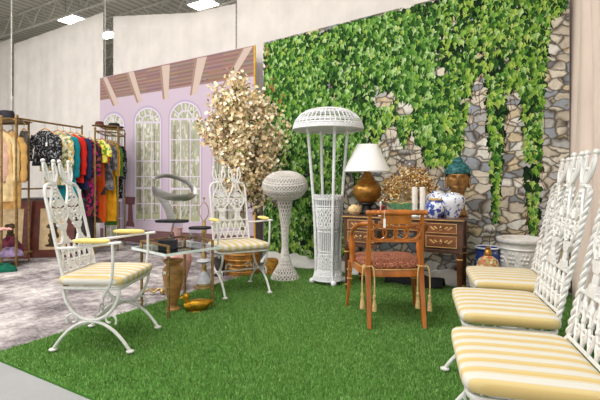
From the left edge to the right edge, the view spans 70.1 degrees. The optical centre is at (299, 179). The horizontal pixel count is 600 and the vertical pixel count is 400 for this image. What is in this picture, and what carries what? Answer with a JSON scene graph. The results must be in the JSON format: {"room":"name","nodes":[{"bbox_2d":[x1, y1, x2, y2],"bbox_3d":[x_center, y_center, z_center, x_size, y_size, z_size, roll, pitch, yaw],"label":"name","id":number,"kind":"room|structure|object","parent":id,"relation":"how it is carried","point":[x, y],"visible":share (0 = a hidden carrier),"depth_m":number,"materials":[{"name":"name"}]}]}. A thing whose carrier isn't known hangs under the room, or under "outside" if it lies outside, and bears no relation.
{"room":"vintage furniture shop","nodes":[
{"label":"vintage furniture shop","id":0,"kind":"room"},
{"bbox_2d":[0,227,11,230],"bbox_3d":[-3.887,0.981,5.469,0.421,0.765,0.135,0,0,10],"label":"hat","id":1,"kind":"object","parent":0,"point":[1,228],"visible":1,"depth_m":5.44,"materials":[{"name":"pink fabric"}]},
{"bbox_2d":[0,0,236,96],"bbox_3d":[0.000,-4.900,8.000,46.000,0.100,40.000,0,0,30],"label":"ceiling","id":2,"kind":"structure","parent":0,"point":[117,6],"depth_m":12.32,"materials":[{"name":"grey metal"}]},
{"bbox_2d":[0,0,114,37],"bbox_3d":[-6.204,-4.545,11.235,19.012,0.560,0.070,0,0,30],"label":"truss","id":3,"kind":"object","parent":2,"relation":"attached to","point":[52,1],"depth_m":11.68,"materials":[{"name":"metal"}]},
{"bbox_2d":[57,0,87,23],"bbox_3d":[-6.070,-4.550,11.400,0.720,0.600,0.420,0,0,30],"label":"light","id":4,"kind":"object","parent":2,"relation":"hanging from","point":[76,17],"visible":0.83,"depth_m":11.33,"materials":[{"name":"white"}]},
{"bbox_2d":[58,15,82,23],"bbox_3d":[-6.070,-4.256,11.400,0.660,0.012,0.360,0,0,30],"label":"diffuser","id":5,"kind":"object","parent":4,"relation":"attached to","point":[70,19],"depth_m":11.33,"materials":[{"name":"white plastic"}]},
{"bbox_2d":[103,13,114,38],"bbox_3d":[-5.660,-4.550,12.600,0.720,0.600,0.420,0,0,30],"label":"light","id":6,"kind":"object","parent":2,"relation":"hanging from","point":[109,32],"visible":0.41,"depth_m":12.43,"materials":[{"name":"white"}]},
{"bbox_2d":[103,31,112,38],"bbox_3d":[-5.660,-4.256,12.600,0.660,0.012,0.360,0,0,30],"label":"diffuser","id":7,"kind":"object","parent":6,"relation":"attached to","point":[109,34],"depth_m":12.50,"materials":[{"name":"white plastic"}]},
{"bbox_2d":[12,0,236,60],"bbox_3d":[-5.447,-4.545,12.529,19.012,0.560,0.070,0,0,30],"label":"truss","id":8,"kind":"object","parent":2,"relation":"attached to","point":[163,1],"depth_m":11.54,"materials":[{"name":"metal"}]},
{"bbox_2d":[12,10,236,79],"bbox_3d":[-4.689,-4.545,13.824,19.012,0.560,0.070,0,0,30],"label":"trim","id":9,"kind":"structure","parent":2,"relation":"attached to","point":[110,56],"depth_m":14.98,"materials":[{"name":"metal"}]},
{"bbox_2d":[103,33,236,75],"bbox_3d":[-3.931,-4.545,15.118,19.012,0.560,0.070,0,0,30],"label":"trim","id":10,"kind":"structure","parent":2,"relation":"attached to","point":[111,61],"depth_m":17.33,"materials":[{"name":"metal"}]},
{"bbox_2d":[186,0,219,9],"bbox_3d":[-2.350,-4.550,10.400,0.720,0.600,0.420,0,0,30],"label":"light","id":11,"kind":"object","parent":2,"relation":"hanging from","point":[197,4],"visible":1,"depth_m":10.36,"materials":[{"name":"white"}]},
{"bbox_2d":[0,241,571,399],"bbox_3d":[0.000,1.200,8.000,44.000,0.100,34.000,0,0,0],"label":"floor","id":12,"kind":"structure","parent":0,"point":[15,384],"depth_m":2.36,"materials":[{"name":"concrete"}]},
{"bbox_2d":[0,39,10,131],"bbox_3d":[-8.847,-1.121,11.364,4.585,4.522,0.038,0,0,30],"label":"curtain","id":13,"kind":"object","parent":12,"relation":"on","point":[5,46],"visible":0.35,"depth_m":10.37,"materials":[{"name":"fabric"}]},
{"bbox_2d":[11,0,11,131],"bbox_3d":[-5.797,-1.850,8.600,0.026,6.000,0.026,0,0,0],"label":"pipe","id":14,"kind":"object","parent":12,"relation":"on","point":[11,0],"visible":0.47,"depth_m":8.59,"materials":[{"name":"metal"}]},
{"bbox_2d":[13,12,102,237],"bbox_3d":[-5.246,-1.057,9.142,3.325,4.394,0.040,0,0,30],"label":"wall","id":15,"kind":"structure","parent":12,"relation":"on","point":[58,72],"depth_m":9.05,"materials":[{"name":"paint"}]},
{"bbox_2d":[104,0,105,76],"bbox_3d":[-4.192,-1.850,9.200,0.026,6.000,0.026,0,0,0],"label":"pipe","id":16,"kind":"object","parent":12,"relation":"on","point":[104,0],"visible":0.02,"depth_m":9.19,"materials":[{"name":"metal"}]},
{"bbox_2d":[0,244,263,349],"bbox_3d":[-3.380,1.146,5.604,5.190,0.008,3.620,0,0,30],"label":"area rug","id":17,"kind":"object","parent":12,"relation":"on","point":[33,306],"visible":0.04,"depth_m":4.27,"materials":[{"name":"grey carpet"}]},
{"bbox_2d":[0,263,16,272],"bbox_3d":[-3.703,1.091,5.358,0.337,0.103,0.219,0,0,0],"label":"folded cloth","id":18,"kind":"object","parent":17,"relation":"on","point":[4,267],"visible":1,"depth_m":5.32,"materials":[{"name":"green fabric"}]},
{"bbox_2d":[0,116,32,266],"bbox_3d":[-4.183,0.152,5.785,0.975,1.980,0.508,0,0,0],"label":"rack","id":19,"kind":"object","parent":17,"relation":"on","point":[3,121],"visible":0.87,"depth_m":5.59,"materials":[{"name":"gold metal"}]},
{"bbox_2d":[3,137,8,182],"bbox_3d":[-4.060,-0.128,5.632,0.426,1.286,0.146,0,0,-12],"label":"garment","id":20,"kind":"object","parent":19,"relation":"hanging from","point":[5,153],"visible":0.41,"depth_m":5.63,"materials":[{"name":"fabric"}]},
{"bbox_2d":[0,110,20,119],"bbox_3d":[-3.920,-0.866,5.720,0.330,0.125,0.280,0,0,0],"label":"hat","id":21,"kind":"object","parent":19,"relation":"on","point":[5,113],"visible":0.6,"depth_m":5.65,"materials":[{"name":"fabric"}]},
{"bbox_2d":[3,129,19,201],"bbox_3d":[-3.950,-0.243,5.680,0.428,1.056,0.134,0,0,-12],"label":"garment","id":22,"kind":"object","parent":19,"relation":"hanging from","point":[8,187],"visible":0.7,"depth_m":5.67,"materials":[{"name":"fabric"}]},
{"bbox_2d":[0,247,23,256],"bbox_3d":[-3.808,0.941,5.650,0.306,0.114,0.216,0,0,-19],"label":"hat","id":23,"kind":"object","parent":19,"relation":"on","point":[7,251],"visible":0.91,"depth_m":5.58,"materials":[{"name":"purple fabric"}]},
{"bbox_2d":[3,236,23,251],"bbox_3d":[-3.982,0.884,5.871,0.302,0.229,0.221,0,0,23],"label":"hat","id":24,"kind":"object","parent":19,"relation":"on","point":[9,241],"visible":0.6,"depth_m":5.81,"materials":[{"name":"purple fabric"}]},
{"bbox_2d":[3,122,27,208],"bbox_3d":[-3.861,-0.193,5.736,0.388,1.156,0.141,0,0,-12],"label":"garment","id":25,"kind":"object","parent":19,"relation":"hanging from","point":[22,145],"visible":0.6,"depth_m":5.72,"materials":[{"name":"fabric"}]},
{"bbox_2d":[2,118,32,122],"bbox_3d":[-4.183,-0.803,5.785,0.860,0.012,0.440,0,0,0],"label":"shelf","id":26,"kind":"object","parent":19,"relation":"attached to","point":[5,120],"depth_m":5.77,"materials":[{"name":"gold metal"}]},
{"bbox_2d":[2,251,32,257],"bbox_3d":[-4.183,1.002,5.785,0.860,0.020,0.440,0,0,0],"label":"shelf","id":27,"kind":"object","parent":19,"relation":"attached to","point":[25,252],"depth_m":5.87,"materials":[{"name":"gold metal"}]},
{"bbox_2d":[19,122,28,180],"bbox_3d":[-3.743,-0.393,5.803,0.124,0.816,0.120,0,0,17],"label":"vest","id":28,"kind":"object","parent":19,"relation":"hanging from","point":[24,134],"visible":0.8,"depth_m":5.79,"materials":[{"name":"brown fabric"}]},
{"bbox_2d":[3,201,32,258],"bbox_3d":[-4.239,0.724,6.262,0.620,0.838,0.113,0,0,2],"label":"framed picture","id":29,"kind":"object","parent":17,"relation":"on","point":[8,214],"visible":0.56,"depth_m":6.26,"materials":[{"name":"brown wood"}]},
{"bbox_2d":[15,114,82,264],"bbox_3d":[-3.635,0.132,6.280,0.038,2.020,1.183,0,0,16],"label":"rack","id":30,"kind":"object","parent":17,"relation":"on","point":[81,127],"visible":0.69,"depth_m":5.99,"materials":[{"name":"gold metal"}]},
{"bbox_2d":[30,128,62,165],"bbox_3d":[-3.673,-0.523,6.141,0.589,0.636,0.130,0,0,14],"label":"blouse","id":31,"kind":"object","parent":30,"relation":"hanging from","point":[47,145],"visible":0.9,"depth_m":6.12,"materials":[{"name":"black fabric"}]},
{"bbox_2d":[39,125,74,184],"bbox_3d":[-3.610,-0.383,6.367,0.587,0.916,0.106,0,0,14],"label":"shirt","id":32,"kind":"object","parent":30,"relation":"hanging from","point":[68,151],"visible":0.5,"depth_m":6.31,"materials":[{"name":"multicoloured fabric"}]},
{"bbox_2d":[53,127,80,199],"bbox_3d":[-3.579,-0.263,6.476,0.590,1.156,0.105,0,0,14],"label":"shirt","id":33,"kind":"object","parent":30,"relation":"hanging from","point":[76,173],"visible":0.35,"depth_m":6.41,"materials":[{"name":"fabric"}]},
{"bbox_2d":[68,128,86,182],"bbox_3d":[-3.542,-0.398,6.607,0.587,0.886,0.104,0,0,14],"label":"shirt","id":34,"kind":"object","parent":30,"relation":"hanging from","point":[83,150],"visible":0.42,"depth_m":6.53,"materials":[{"name":"fabric"}]},
{"bbox_2d":[75,129,92,188],"bbox_3d":[-3.512,-0.348,6.716,0.588,0.986,0.097,0,0,14],"label":"shirt","id":35,"kind":"object","parent":30,"relation":"hanging from","point":[89,170],"visible":0.35,"depth_m":6.64,"materials":[{"name":"fabric"}]},
{"bbox_2d":[30,200,75,257],"bbox_3d":[-3.667,0.724,6.361,0.600,0.838,0.113,0,0,-10],"label":"framed picture","id":36,"kind":"object","parent":17,"relation":"on","point":[42,245],"visible":0.57,"depth_m":6.33,"materials":[{"name":"brown wood"}]},
{"bbox_2d":[21,197,93,253],"bbox_3d":[-3.850,0.712,6.780,1.020,0.860,0.420,0,0,-4],"label":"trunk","id":37,"kind":"object","parent":17,"relation":"on","point":[90,219],"visible":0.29,"depth_m":6.63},
{"bbox_2d":[94,124,125,253],"bbox_3d":[-3.108,0.138,7.035,0.341,2.009,0.824,0,0,-13],"label":"rack","id":38,"kind":"object","parent":17,"relation":"on","point":[115,128],"visible":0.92,"depth_m":6.83,"materials":[{"name":"gold metal"}]},
{"bbox_2d":[82,133,101,215],"bbox_3d":[-3.305,-0.103,6.718,0.429,1.336,0.106,0,0,10],"label":"dress","id":39,"kind":"object","parent":38,"relation":"hanging from","point":[88,193],"visible":0.45,"depth_m":6.68,"materials":[{"name":"purple fabric"}]},
{"bbox_2d":[92,121,105,126],"bbox_3d":[-3.200,-0.897,6.830,0.230,0.075,0.196,0,0,0],"label":"hat","id":40,"kind":"object","parent":38,"relation":"on","point":[101,123],"visible":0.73,"depth_m":6.78,"materials":[{"name":"fabric"}]},
{"bbox_2d":[96,133,109,222],"bbox_3d":[-3.304,-0.038,6.996,0.425,1.466,0.102,0,0,10],"label":"dress","id":41,"kind":"object","parent":38,"relation":"hanging from","point":[101,218],"visible":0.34,"depth_m":6.96,"materials":[{"name":"red fabric"}]},
{"bbox_2d":[97,132,112,162],"bbox_3d":[-3.142,-0.523,6.792,0.350,0.496,0.105,0,0,10],"label":"yellow top","id":42,"kind":"object","parent":38,"relation":"hanging from","point":[106,151],"visible":0.62,"depth_m":6.76,"materials":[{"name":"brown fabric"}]},
{"bbox_2d":[94,124,124,132],"bbox_3d":[-3.107,-0.827,7.036,0.319,0.079,0.803,0,0,-12],"label":"wire shelf","id":43,"kind":"object","parent":38,"relation":"attached to","point":[115,128],"depth_m":6.85,"materials":[{"name":"gold metal"}]},
{"bbox_2d":[105,134,116,189],"bbox_3d":[-3.209,-0.303,7.075,0.428,0.936,0.099,0,0,10],"label":"dress","id":44,"kind":"object","parent":38,"relation":"hanging from","point":[112,165],"visible":0.45,"depth_m":7.04,"materials":[{"name":"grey fabric"}]},
{"bbox_2d":[105,134,120,220],"bbox_3d":[-3.205,-0.043,7.175,0.418,1.456,0.102,0,0,10],"label":"dress","id":45,"kind":"object","parent":38,"relation":"hanging from","point":[111,203],"visible":0.37,"depth_m":7.14,"materials":[{"name":"fabric"}]},
{"bbox_2d":[104,135,122,224],"bbox_3d":[-3.199,-0.003,7.275,0.418,1.536,0.101,0,0,10],"label":"dress","id":46,"kind":"object","parent":38,"relation":"hanging from","point":[120,148],"visible":0.23,"depth_m":7.24,"materials":[{"name":"fabric"}]},
{"bbox_2d":[107,123,123,127],"bbox_3d":[-3.050,-0.897,7.020,0.310,0.075,0.264,0,0,0],"label":"hat","id":47,"kind":"object","parent":38,"relation":"on","point":[112,124],"visible":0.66,"depth_m":6.96,"materials":[{"name":"fabric"}]},
{"bbox_2d":[113,138,126,197],"bbox_3d":[-3.182,-0.228,7.376,0.426,1.086,0.102,0,0,10],"label":"dress","id":48,"kind":"object","parent":38,"relation":"hanging from","point":[121,178],"visible":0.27,"depth_m":7.34,"materials":[{"name":"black fabric"}]},
{"bbox_2d":[143,288,164,294],"bbox_3d":[-1.464,1.106,4.279,0.250,0.069,0.115,0,0,0],"label":"figurine","id":49,"kind":"object","parent":17,"relation":"on","point":[162,291],"visible":0.84,"depth_m":4.24,"materials":[{"name":"gold metal"}]},
{"bbox_2d":[164,227,191,288],"bbox_3d":[-1.288,0.822,4.518,0.290,0.640,0.290,0,0,0],"label":"bottle vase","id":50,"kind":"object","parent":17,"relation":"on","point":[177,230],"visible":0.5,"depth_m":4.47,"materials":[{"name":"pink ceramic"}]},
{"bbox_2d":[194,197,210,289],"bbox_3d":[-1.013,0.660,4.518,0.210,0.964,0.210,0,0,0],"label":"table lamp","id":51,"kind":"object","parent":17,"relation":"on","point":[203,279],"visible":0.88,"depth_m":4.48,"materials":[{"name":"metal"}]},
{"bbox_2d":[214,257,224,276],"bbox_3d":[-0.970,1.034,5.100,0.150,0.215,0.150,0,0,0],"label":"pot","id":52,"kind":"object","parent":17,"relation":"on","point":[217,262],"visible":0.51,"depth_m":5.04,"materials":[{"name":"ceramic"}]},
{"bbox_2d":[224,249,260,276],"bbox_3d":[-0.710,0.958,5.250,0.450,0.382,0.451,0,0,-17],"label":"basket","id":53,"kind":"object","parent":17,"relation":"on","point":[238,261],"visible":0.49,"depth_m":5.06,"materials":[{"name":"wicker"}]},
{"bbox_2d":[191,67,291,238],"bbox_3d":[-0.639,-0.136,5.277,1.228,2.448,0.995,0,0,-41],"label":"blossom tree","id":54,"kind":"object","parent":53,"relation":"in","point":[244,145],"visible":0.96,"depth_m":5.09,"materials":[{"name":"beige plant"}]},
{"bbox_2d":[113,4,235,74],"bbox_3d":[-2.322,-1.018,7.549,3.034,4.316,0.036,0,0,30],"label":"curtain","id":55,"kind":"object","parent":12,"relation":"on","point":[139,41],"visible":0.25,"depth_m":7.53,"materials":[{"name":"fabric"}]},
{"bbox_2d":[100,45,255,253],"bbox_3d":[-2.200,-0.416,7.125,3.608,3.091,0.014,0,0,30],"label":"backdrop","id":56,"kind":"structure","parent":12,"relation":"on","point":[154,106],"depth_m":7.10,"materials":[{"name":"purple paint"}]},
{"bbox_2d":[0,267,599,399],"bbox_3d":[1.138,1.133,3.041,5.215,0.034,3.664,0,0,30],"label":"artificial turf","id":57,"kind":"object","parent":12,"relation":"on","point":[299,340],"visible":0.62,"depth_m":2.84,"materials":[{"name":"green plastic"}]},
{"bbox_2d":[40,158,160,352],"bbox_3d":[-1.420,0.489,3.054,0.694,1.274,0.582,0,0,4],"label":"armchair","id":58,"kind":"object","parent":57,"relation":"on","point":[112,273],"visible":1,"depth_m":2.96,"materials":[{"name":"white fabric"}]},
{"bbox_2d":[59,262,151,285],"bbox_3d":[-1.360,0.663,3.050,0.452,0.076,0.544,0,0,3],"label":"seat cushion","id":59,"kind":"object","parent":58,"relation":"on","point":[126,273],"depth_m":2.90,"materials":[{"name":"yellow fabric"}]},
{"bbox_2d":[162,258,183,310],"bbox_3d":[-1.115,0.918,3.760,0.184,0.440,0.184,0,0,0],"label":"urn","id":60,"kind":"object","parent":57,"relation":"on","point":[176,270],"visible":0.82,"depth_m":3.71,"materials":[{"name":"metal"}]},
{"bbox_2d":[131,235,221,318],"bbox_3d":[-1.095,0.836,3.815,0.566,0.605,0.566,0,0,42],"label":"glass side table","id":61,"kind":"object","parent":57,"relation":"on","point":[186,247],"visible":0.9,"depth_m":3.79,"materials":[{"name":"gold glass"}]},
{"bbox_2d":[158,239,177,248],"bbox_3d":[-1.150,0.558,3.730,0.155,0.075,0.075,0,0,-5],"label":"stone block","id":62,"kind":"object","parent":61,"relation":"on","point":[173,243],"visible":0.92,"depth_m":3.69,"materials":[{"name":"black stone"}]},
{"bbox_2d":[169,223,182,244],"bbox_3d":[-1.145,0.494,3.930,0.129,0.204,0.070,0,0,0],"label":"acrylic stand","id":63,"kind":"object","parent":61,"relation":"on","point":[173,223],"visible":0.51,"depth_m":3.94,"materials":[{"name":"white"}]},
{"bbox_2d":[152,174,196,222],"bbox_3d":[-1.153,0.166,3.932,0.380,0.450,0.217,0,0,-27],"label":"sculpture","id":64,"kind":"object","parent":63,"relation":"on","point":[161,195],"visible":1,"depth_m":3.92,"materials":[{"name":"grey metal"}]},
{"bbox_2d":[189,229,202,243],"bbox_3d":[-0.970,0.528,4.000,0.128,0.135,0.060,0,0,0],"label":"acrylic stand","id":65,"kind":"object","parent":61,"relation":"on","point":[189,229],"visible":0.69,"depth_m":4.01,"materials":[{"name":"white"}]},
{"bbox_2d":[188,226,210,229],"bbox_3d":[-0.935,0.447,4.000,0.210,0.026,0.150,0,0,0],"label":"disc","id":66,"kind":"object","parent":65,"relation":"on","point":[190,227],"visible":1,"depth_m":3.94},
{"bbox_2d":[179,293,211,312],"bbox_3d":[-0.904,1.057,3.720,0.279,0.162,0.122,0,0,-18],"label":"duck","id":67,"kind":"object","parent":57,"relation":"on","point":[198,304],"visible":1,"depth_m":3.68},
{"bbox_2d":[208,166,272,298],"bbox_3d":[-0.659,0.489,4.453,0.582,1.274,0.694,0,0,-28],"label":"armchair","id":68,"kind":"object","parent":57,"relation":"on","point":[235,244],"visible":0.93,"depth_m":4.56,"materials":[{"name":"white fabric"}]},
{"bbox_2d":[208,238,269,251],"bbox_3d":[-0.630,0.663,4.400,0.544,0.076,0.452,0,0,-29],"label":"seat cushion","id":69,"kind":"object","parent":68,"relation":"on","point":[231,244],"depth_m":4.27,"materials":[{"name":"yellow fabric"}]},
{"bbox_2d":[263,258,278,274],"bbox_3d":[-0.352,1.048,5.200,0.187,0.180,0.187,0,0,0],"label":"basket","id":70,"kind":"object","parent":57,"relation":"on","point":[271,264],"visible":0.64,"depth_m":5.12,"materials":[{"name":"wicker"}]},
{"bbox_2d":[262,171,307,280],"bbox_3d":[-0.174,0.517,4.970,0.535,1.255,0.535,0,0,37],"label":"floor lamp","id":71,"kind":"object","parent":57,"relation":"on","point":[284,187],"visible":1,"depth_m":4.86,"materials":[{"name":"white wicker"}]},
{"bbox_2d":[262,171,307,200],"bbox_3d":[-0.174,0.065,4.969,0.539,0.351,0.534,0,0,0],"label":"bowl","id":72,"kind":"object","parent":71,"relation":"on","point":[279,185],"depth_m":4.78,"materials":[{"name":"grey wicker"}]},
{"bbox_2d":[292,107,363,286],"bbox_3d":[0.309,0.166,4.729,0.786,1.945,0.786,0,0,20],"label":"floor lamp","id":73,"kind":"object","parent":57,"relation":"on","point":[327,209],"visible":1,"depth_m":4.63,"materials":[{"name":"white wicker"}]},
{"bbox_2d":[260,251,470,286],"bbox_3d":[0.685,1.063,5.266,2.752,0.146,0.340,0,0,30],"label":"cloth","id":74,"kind":"object","parent":57,"relation":"on","point":[298,261],"visible":0.3,"depth_m":5.40,"materials":[{"name":"grey fabric"}]},
{"bbox_2d":[346,210,431,329],"bbox_3d":[0.735,0.684,3.565,0.644,0.914,0.636,0,0,-1],"label":"wooden armchair","id":75,"kind":"object","parent":57,"relation":"on","point":[369,263],"visible":1,"depth_m":3.32,"materials":[{"name":"brown wood"}]},
{"bbox_2d":[355,251,417,268],"bbox_3d":[0.735,0.666,3.600,0.555,0.083,0.546,0,0,-1],"label":"seat cushion","id":76,"kind":"object","parent":75,"relation":"on","point":[378,259],"depth_m":3.42,"materials":[{"name":"fabric"}]},
{"bbox_2d":[342,213,468,289],"bbox_3d":[1.077,0.750,4.399,1.185,0.775,0.536,0,0,26],"label":"writing desk","id":77,"kind":"object","parent":57,"relation":"on","point":[447,235],"visible":0.65,"depth_m":4.09,"materials":[{"name":"brown wood"}]},
{"bbox_2d":[348,204,360,214],"bbox_3d":[0.569,0.313,4.479,0.123,0.114,0.126,0,0,30],"label":"conch shell","id":78,"kind":"object","parent":77,"relation":"on","point":[353,209],"visible":1,"depth_m":4.44,"materials":[{"name":"beige"}]},
{"bbox_2d":[344,144,390,213],"bbox_3d":[0.721,-0.015,4.598,0.500,0.757,0.500,0,0,0],"label":"table lamp","id":79,"kind":"object","parent":77,"relation":"on","point":[366,158],"visible":0.98,"depth_m":4.47,"materials":[{"name":"white fabric"}]},
{"bbox_2d":[371,203,378,215],"bbox_3d":[0.772,0.288,4.406,0.090,0.150,0.090,0,0,0],"label":"lantern","id":80,"kind":"object","parent":77,"relation":"on","point":[374,206],"visible":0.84,"depth_m":4.38,"materials":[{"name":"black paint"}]},
{"bbox_2d":[386,200,419,209],"bbox_3d":[1.050,0.287,4.326,0.352,0.153,0.222,0,0,10],"label":"bowl","id":81,"kind":"object","parent":77,"relation":"on","point":[402,205],"visible":0.57,"depth_m":4.26,"materials":[{"name":"ceramic"}]},
{"bbox_2d":[377,162,439,203],"bbox_3d":[1.133,0.084,4.492,0.693,0.557,0.442,0,0,0],"label":"dried flower arrangement","id":82,"kind":"object","parent":81,"relation":"in","point":[407,176],"visible":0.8,"depth_m":4.45,"materials":[{"name":"plant"}]},
{"bbox_2d":[412,187,418,216],"bbox_3d":[1.136,0.216,4.240,0.084,0.294,0.084,0,0,0],"label":"candle holder","id":83,"kind":"object","parent":77,"relation":"on","point":[414,189],"visible":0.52,"depth_m":4.21,"materials":[{"name":"white ceramic"}]},
{"bbox_2d":[412,187,417,209],"bbox_3d":[1.136,0.193,4.240,0.056,0.248,0.056,0,0,0],"label":"candle","id":84,"kind":"object","parent":83,"relation":"on","point":[414,189],"depth_m":4.21,"materials":[{"name":"wax"}]},
{"bbox_2d":[419,187,426,216],"bbox_3d":[1.208,0.216,4.216,0.084,0.294,0.084,0,0,0],"label":"candle holder","id":85,"kind":"object","parent":77,"relation":"on","point":[422,189],"visible":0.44,"depth_m":4.19,"materials":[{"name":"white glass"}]},
{"bbox_2d":[420,187,425,209],"bbox_3d":[1.208,0.193,4.216,0.056,0.248,0.056,0,0,0],"label":"candle","id":86,"kind":"object","parent":85,"relation":"on","point":[422,189],"depth_m":4.19,"materials":[{"name":"wax"}]},
{"bbox_2d":[426,191,442,215],"bbox_3d":[1.390,0.238,4.339,0.236,0.250,0.236,0,0,0],"label":"porcelain vase","id":87,"kind":"object","parent":77,"relation":"on","point":[434,194],"visible":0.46,"depth_m":4.28,"materials":[{"name":"white ceramic"}]},
{"bbox_2d":[425,198,444,217],"bbox_3d":[1.311,0.268,4.154,0.184,0.190,0.184,0,0,0],"label":"ginger jar","id":88,"kind":"object","parent":77,"relation":"on","point":[435,207],"visible":1,"depth_m":4.09,"materials":[{"name":"ceramic"}]},
{"bbox_2d":[439,193,465,217],"bbox_3d":[1.486,0.245,4.192,0.256,0.235,0.256,0,0,0],"label":"porcelain vase","id":89,"kind":"object","parent":77,"relation":"on","point":[454,203],"visible":0.94,"depth_m":4.10,"materials":[{"name":"white ceramic"}]},
{"bbox_2d":[444,157,470,216],"bbox_3d":[1.600,0.066,4.339,0.266,0.594,0.270,0,0,-20],"label":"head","id":90,"kind":"object","parent":77,"relation":"on","point":[458,175],"visible":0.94,"depth_m":4.25},
{"bbox_2d":[384,275,445,288],"bbox_3d":[1.239,1.062,4.639,0.626,0.160,0.199,0,0,32],"label":"cloth","id":91,"kind":"object","parent":57,"relation":"on","point":[436,282],"visible":0.48,"depth_m":4.54,"materials":[{"name":"black fabric"}]},
{"bbox_2d":[474,245,500,266],"bbox_3d":[1.845,0.896,4.220,0.244,0.483,0.244,0,0,0],"label":"jar","id":92,"kind":"object","parent":57,"relation":"on","point":[479,252],"visible":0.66,"depth_m":4.17,"materials":[{"name":"ceramic"}]},
{"bbox_2d":[476,246,499,266],"bbox_3d":[1.700,0.866,3.870,0.196,0.545,0.196,0,0,0],"label":"bottle","id":93,"kind":"object","parent":57,"relation":"on","point":[487,259],"visible":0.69,"depth_m":3.83,"materials":[{"name":"multicoloured ceramic"}]},
{"bbox_2d":[440,149,599,399],"bbox_3d":[1.113,0.489,2.240,0.694,1.274,0.544,0,0,15],"label":"chair","id":94,"kind":"object","parent":57,"relation":"on","point":[496,307],"visible":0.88,"depth_m":2.11,"materials":[{"name":"white wicker"}]},
{"bbox_2d":[452,287,561,329],"bbox_3d":[1.055,0.663,2.255,0.452,0.076,0.544,0,0,15],"label":"seat cushion","id":95,"kind":"object","parent":94,"relation":"on","point":[496,307],"depth_m":2.09,"materials":[{"name":"yellow fabric"}]},
{"bbox_2d":[496,235,543,273],"bbox_3d":[2.130,0.846,4.120,0.444,0.585,0.444,0,0,0],"label":"planter","id":96,"kind":"object","parent":57,"relation":"on","point":[515,251],"visible":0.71,"depth_m":3.99,"materials":[{"name":"white ceramic"}]},
{"bbox_2d":[462,156,578,330],"bbox_3d":[1.438,0.489,2.869,0.694,1.274,0.544,0,0,15],"label":"chair","id":97,"kind":"object","parent":57,"relation":"on","point":[504,278],"visible":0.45,"depth_m":2.85,"materials":[{"name":"white wicker"}]},
{"bbox_2d":[466,266,550,293],"bbox_3d":[1.380,0.663,2.885,0.452,0.076,0.544,0,0,15],"label":"seat cushion","id":98,"kind":"object","parent":97,"relation":"on","point":[504,278],"depth_m":2.75,"materials":[{"name":"yellow fabric"}]},
{"bbox_2d":[451,202,599,399],"bbox_3d":[0.868,0.489,1.560,0.694,1.274,0.544,0,0,15],"label":"chair","id":99,"kind":"object","parent":57,"relation":"on","point":[498,364],"visible":1,"depth_m":1.50,"materials":[{"name":"yellow fabric"}]},
{"bbox_2d":[451,326,599,399],"bbox_3d":[0.810,0.663,1.575,0.452,0.076,0.544,0,0,15],"label":"seat cushion","id":100,"kind":"object","parent":99,"relation":"on","point":[512,364],"depth_m":1.44,"materials":[{"name":"yellow fabric"}]},
{"bbox_2d":[237,0,428,255],"bbox_3d":[1.290,-1.180,5.375,5.277,4.640,0.053,0,0,30],"label":"curtain","id":101,"kind":"object","parent":12,"relation":"on","point":[259,22],"visible":0.08,"depth_m":6.25,"materials":[{"name":"fabric"}]},
{"bbox_2d":[263,0,568,292],"bbox_3d":[1.078,-0.498,5.207,3.727,3.296,0.016,0,0,30],"label":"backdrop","id":102,"kind":"structure","parent":12,"relation":"on","point":[431,83],"depth_m":4.88,"materials":[{"name":"plant"}]},
{"bbox_2d":[569,0,599,335],"bbox_3d":[2.294,-0.970,3.388,0.169,4.200,2.302,0,0,26],"label":"curtain","id":103,"kind":"object","parent":12,"relation":"on","point":[584,15],"visible":0.55,"depth_m":3.60,"materials":[{"name":"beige fabric"}]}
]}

